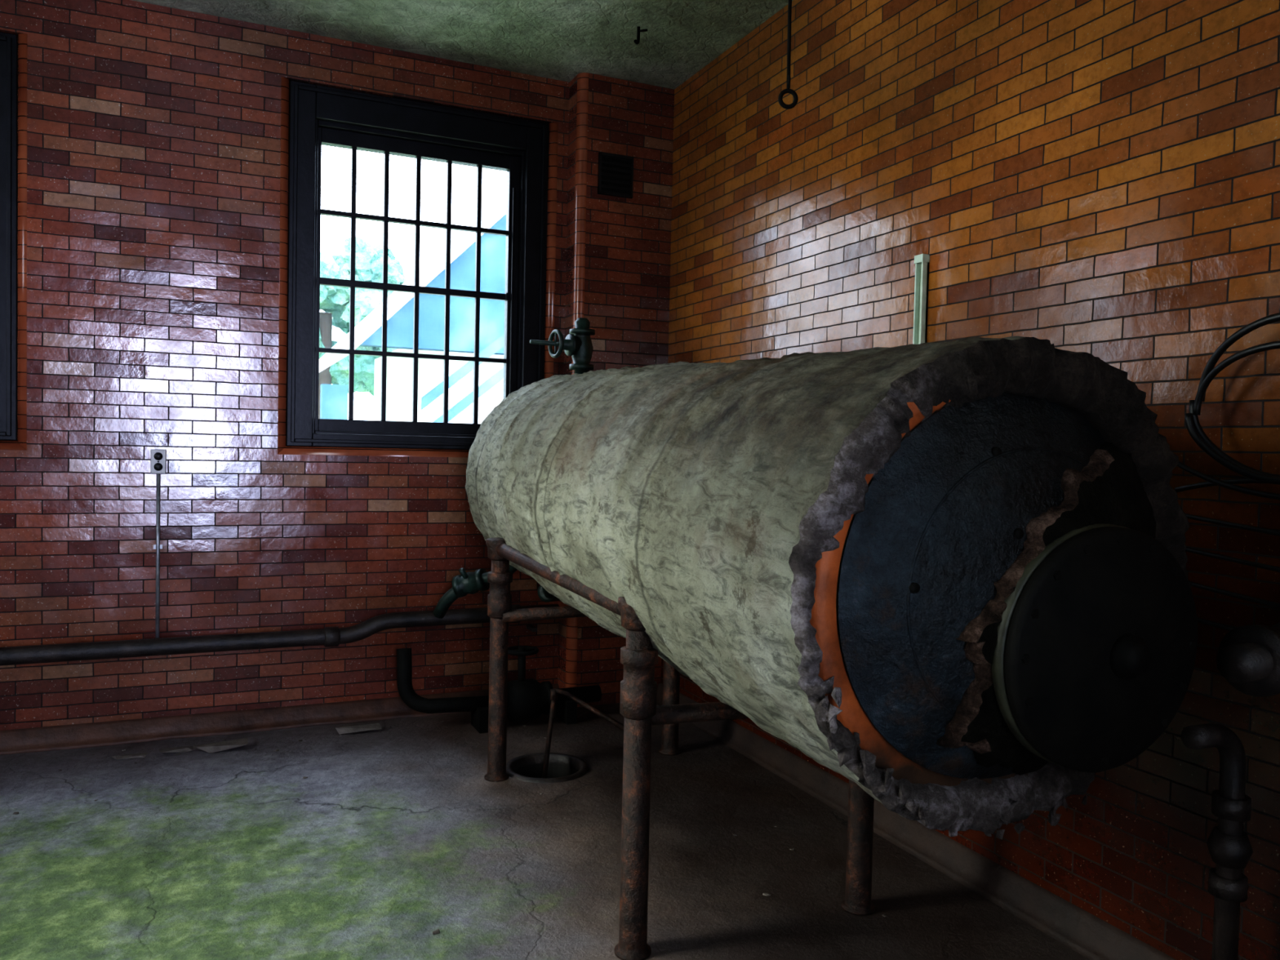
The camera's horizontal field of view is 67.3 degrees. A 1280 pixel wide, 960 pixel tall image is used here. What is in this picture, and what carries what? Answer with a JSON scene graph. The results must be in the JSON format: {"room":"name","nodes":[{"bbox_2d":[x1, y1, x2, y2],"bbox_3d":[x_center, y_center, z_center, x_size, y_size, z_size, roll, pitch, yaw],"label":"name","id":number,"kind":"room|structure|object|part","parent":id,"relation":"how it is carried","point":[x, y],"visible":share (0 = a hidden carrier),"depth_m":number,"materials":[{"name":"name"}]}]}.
{"room":"mechanical room","nodes":[
{"label":"mechanical room","id":0,"kind":"room"},
{"bbox_2d":[0,0,569,730],"bbox_3d":[-2.486,-0.474,4.919,5.890,4.120,0.340,0,2,-24],"label":"wall","id":1,"kind":"structure","parent":0,"point":[153,140],"depth_m":4.84,"materials":[{"name":"red brick"}]},
{"bbox_2d":[0,31,17,440],"bbox_3d":[-3.647,-1.147,4.356,1.440,1.900,0.285,0,2,-24],"label":"window frame","id":2,"kind":"structure","parent":1,"relation":"attached to","point":[8,42],"depth_m":4.52,"materials":[{"name":"black paint"}]},
{"bbox_2d":[150,448,166,638],"bbox_3d":[-2.398,0.321,4.785,0.068,0.945,0.038,0,2,-24],"label":"electrical outlet","id":3,"kind":"object","parent":1,"relation":"attached to","point":[158,457],"visible":0.95,"depth_m":4.78,"materials":[{"name":"grey"}]},
{"bbox_3d":[-2.390,-0.092,4.773,0.068,0.120,0.035,0,2,-24],"label":"plate","id":4,"kind":"part","parent":3,"relation":"part of","materials":[{"name":"grey"}]},
{"bbox_2d":[0,683,559,755],"bbox_3d":[-2.437,1.243,4.783,5.490,0.100,0.080,0,2,-24],"label":"baseboard","id":5,"kind":"structure","parent":1,"relation":"attached to","point":[91,735],"depth_m":4.90,"materials":[{"name":"concrete"}]},
{"bbox_2d":[0,604,559,665],"bbox_3d":[-2.688,0.779,4.605,4.820,0.176,0.161,0,2,-24],"label":"pipe","id":6,"kind":"object","parent":1,"relation":"attached to","point":[327,637],"visible":0.88,"depth_m":4.84,"materials":[{"name":"metal"}]},
{"bbox_2d":[286,80,548,449],"bbox_3d":[-1.246,-1.129,5.434,1.415,1.900,0.285,0,2,-24],"label":"window frame","id":7,"kind":"structure","parent":1,"relation":"attached to","point":[313,107],"depth_m":5.22,"materials":[{"name":"black paint"}]},
{"bbox_2d":[315,127,519,435],"bbox_3d":[-1.234,-1.077,5.408,1.125,1.630,0.087,0,2,-24],"label":"window","id":8,"kind":"structure","parent":1,"relation":"in","point":[354,141],"depth_m":5.40,"materials":[{"name":"black paint"}]},
{"bbox_2d":[132,0,792,88],"bbox_3d":[-0.931,-2.290,1.488,5.490,0.200,7.050,0,2,-24],"label":"ceiling","id":9,"kind":"structure","parent":0,"point":[561,40],"depth_m":4.87,"materials":[{"name":"paint"}]},
{"bbox_2d":[634,26,647,44],"bbox_3d":[0.001,-2.229,4.827,0.078,0.096,0.044,0,2,-24],"label":"ceiling hook","id":10,"kind":"object","parent":9,"relation":"hanging from","point":[638,30],"depth_m":4.83,"materials":[{"name":"black metal"}]},
{"bbox_2d":[777,0,798,109],"bbox_3d":[0.497,-1.716,3.145,0.070,0.993,0.070,0,2,-24],"label":"rod","id":11,"kind":"object","parent":9,"relation":"hanging from","point":[791,91],"depth_m":3.15,"materials":[{"name":"black metal"}]},
{"bbox_2d":[0,702,1089,959],"bbox_3d":[-1.015,1.567,1.612,5.490,0.280,7.050,0,2,-24],"label":"floor","id":12,"kind":"structure","parent":0,"point":[226,855],"depth_m":3.50,"materials":[{"name":"concrete"}]},
{"bbox_2d":[3,709,888,951],"bbox_3d":[-0.975,1.337,3.820,2.988,0.038,2.740,0,2,-24],"label":"rubble","id":13,"kind":"object","parent":12,"relation":"on","point":[210,748],"visible":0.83,"depth_m":4.62,"materials":[{"name":"grey stone"}]},
{"bbox_2d":[396,645,601,733],"bbox_3d":[-0.735,1.105,5.161,1.103,0.426,0.238,1,2,-18],"label":"pipe","id":14,"kind":"object","parent":12,"relation":"on","point":[527,700],"visible":0.75,"depth_m":5.10,"materials":[{"name":"black metal"}]},
{"bbox_2d":[506,752,588,782],"bbox_3d":[-0.437,1.355,4.490,0.394,0.044,0.394,0,2,-24],"label":"floor drain","id":15,"kind":"object","parent":12,"relation":"on","point":[576,762],"visible":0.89,"depth_m":4.57,"materials":[{"name":"metal"}]},
{"bbox_2d":[542,688,623,777],"bbox_3d":[-0.237,1.277,4.516,0.457,0.548,0.135,2,2,15],"label":"rod","id":16,"kind":"object","parent":15,"relation":"in","point":[554,691],"visible":0.79,"depth_m":4.54,"materials":[{"name":"brown metal"}]},
{"bbox_2d":[484,537,875,959],"bbox_3d":[0.079,0.836,3.795,1.067,1.087,1.822,0,2,-24],"label":"stand","id":17,"kind":"object","parent":12,"relation":"on","point":[638,707],"visible":0.48,"depth_m":2.97,"materials":[{"name":"brown metal"}]},
{"bbox_3d":[-0.637,0.803,4.333,0.132,1.087,0.132,0,2,-24],"label":"leg","id":18,"kind":"part","parent":17,"relation":"part of","materials":[{"name":"brown metal"}]},
{"bbox_3d":[-0.010,0.875,2.851,0.132,1.067,0.132,0,2,-24],"label":"leg","id":19,"kind":"part","parent":17,"relation":"part of","materials":[{"name":"brown metal"}]},
{"bbox_3d":[0.159,0.842,4.758,0.132,1.017,0.132,0,2,-24],"label":"leg","id":20,"kind":"part","parent":17,"relation":"part of","materials":[{"name":"brown metal"}]},
{"bbox_2d":[465,336,1197,839],"bbox_3d":[0.195,0.122,3.509,1.076,1.185,3.636,1,2,-22],"label":"tank","id":21,"kind":"object","parent":17,"relation":"on","point":[994,529],"visible":0.98,"depth_m":1.98,"materials":[{"name":"fabric"}]},
{"bbox_2d":[432,564,559,618],"bbox_3d":[-0.667,0.555,5.036,0.783,0.374,0.410,1,2,-18],"label":"piping","id":22,"kind":"object","parent":21,"relation":"attached to","point":[471,583],"visible":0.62,"depth_m":4.99,"materials":[{"name":"green paint"}]},
{"bbox_2d":[529,317,595,373],"bbox_3d":[-0.391,-0.668,4.844,0.355,0.310,0.145,0,2,-30],"label":"valve","id":23,"kind":"object","parent":21,"relation":"on","point":[577,344],"visible":0.97,"depth_m":4.86,"materials":[{"name":"green paint"}]},
{"bbox_3d":[0.731,0.926,3.164,0.132,0.977,0.132,0,2,-24],"label":"leg","id":24,"kind":"part","parent":17,"relation":"part of","materials":[{"name":"brown metal"}]},
{"bbox_2d":[1181,622,1279,959],"bbox_3d":[1.373,0.860,2.207,0.435,1.200,0.365,0,2,-24],"label":"piping","id":25,"kind":"object","parent":12,"relation":"on","point":[1248,658],"visible":1,"depth_m":2.36,"materials":[{"name":"metal"}]},
{"bbox_2d":[557,72,674,706],"bbox_3d":[-0.143,-0.497,5.685,0.590,3.620,0.180,0,2,-24],"label":"wall","id":26,"kind":"structure","parent":0,"point":[619,249],"depth_m":5.58,"materials":[{"name":"red brick"}]},
{"bbox_2d":[597,152,633,198],"bbox_3d":[-0.139,-1.748,5.524,0.210,0.230,0.020,0,2,-24],"label":"wall vent grille","id":27,"kind":"object","parent":26,"relation":"attached to","point":[615,172],"depth_m":5.52,"materials":[{"name":"black metal"}]},
{"bbox_2d":[661,0,1279,959],"bbox_3d":[1.685,-0.308,2.636,0.250,4.120,7.250,0,2,-24],"label":"wall","id":28,"kind":"structure","parent":0,"point":[1100,179],"depth_m":3.07,"materials":[{"name":"brick"}]},
{"bbox_2d":[656,682,1176,959],"bbox_3d":[1.461,1.395,2.716,0.070,0.100,7.050,0,2,-24],"label":"baseboard","id":29,"kind":"structure","parent":28,"relation":"attached to","point":[1091,936],"depth_m":3.42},
{"bbox_2d":[912,253,929,344],"bbox_3d":[1.059,-0.226,3.680,0.033,1.260,0.048,0,2,-24],"label":"strip","id":30,"kind":"object","parent":28,"relation":"attached to","point":[922,261],"visible":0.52,"depth_m":3.65,"materials":[{"name":"green metal"}]},
{"bbox_2d":[1174,308,1279,631],"bbox_3d":[1.613,0.001,2.320,0.141,0.850,0.812,0,2,-24],"label":"cable coil","id":31,"kind":"object","parent":28,"relation":"attached to","point":[1194,428],"visible":0.77,"depth_m":2.47,"materials":[{"name":"black rubber"}]},
{"label":"outside","id":32,"kind":"structure","parent":0,"visible":0},
{"bbox_3d":[-8.932,1.019,32.073,70.000,0.300,54.290,0,2,-24],"label":"ground","id":33,"kind":"structure","parent":32,"visible":0},
{"bbox_2d":[318,237,406,418],"bbox_3d":[-6.774,-2.057,20.985,4.095,6.658,2.296,0,2,-24],"label":"tree","id":34,"kind":"object","parent":33,"relation":"on","point":[334,300],"visible":0.23,"depth_m":20.88,"materials":[{"name":"green plant"}]},
{"bbox_2d":[319,190,506,423],"bbox_3d":[-1.247,-2.155,16.297,8.550,7.400,7.900,0,2,-24],"label":"building","id":35,"kind":"structure","parent":33,"relation":"on","point":[400,311],"depth_m":12.86,"materials":[{"name":"white"}]}
]}

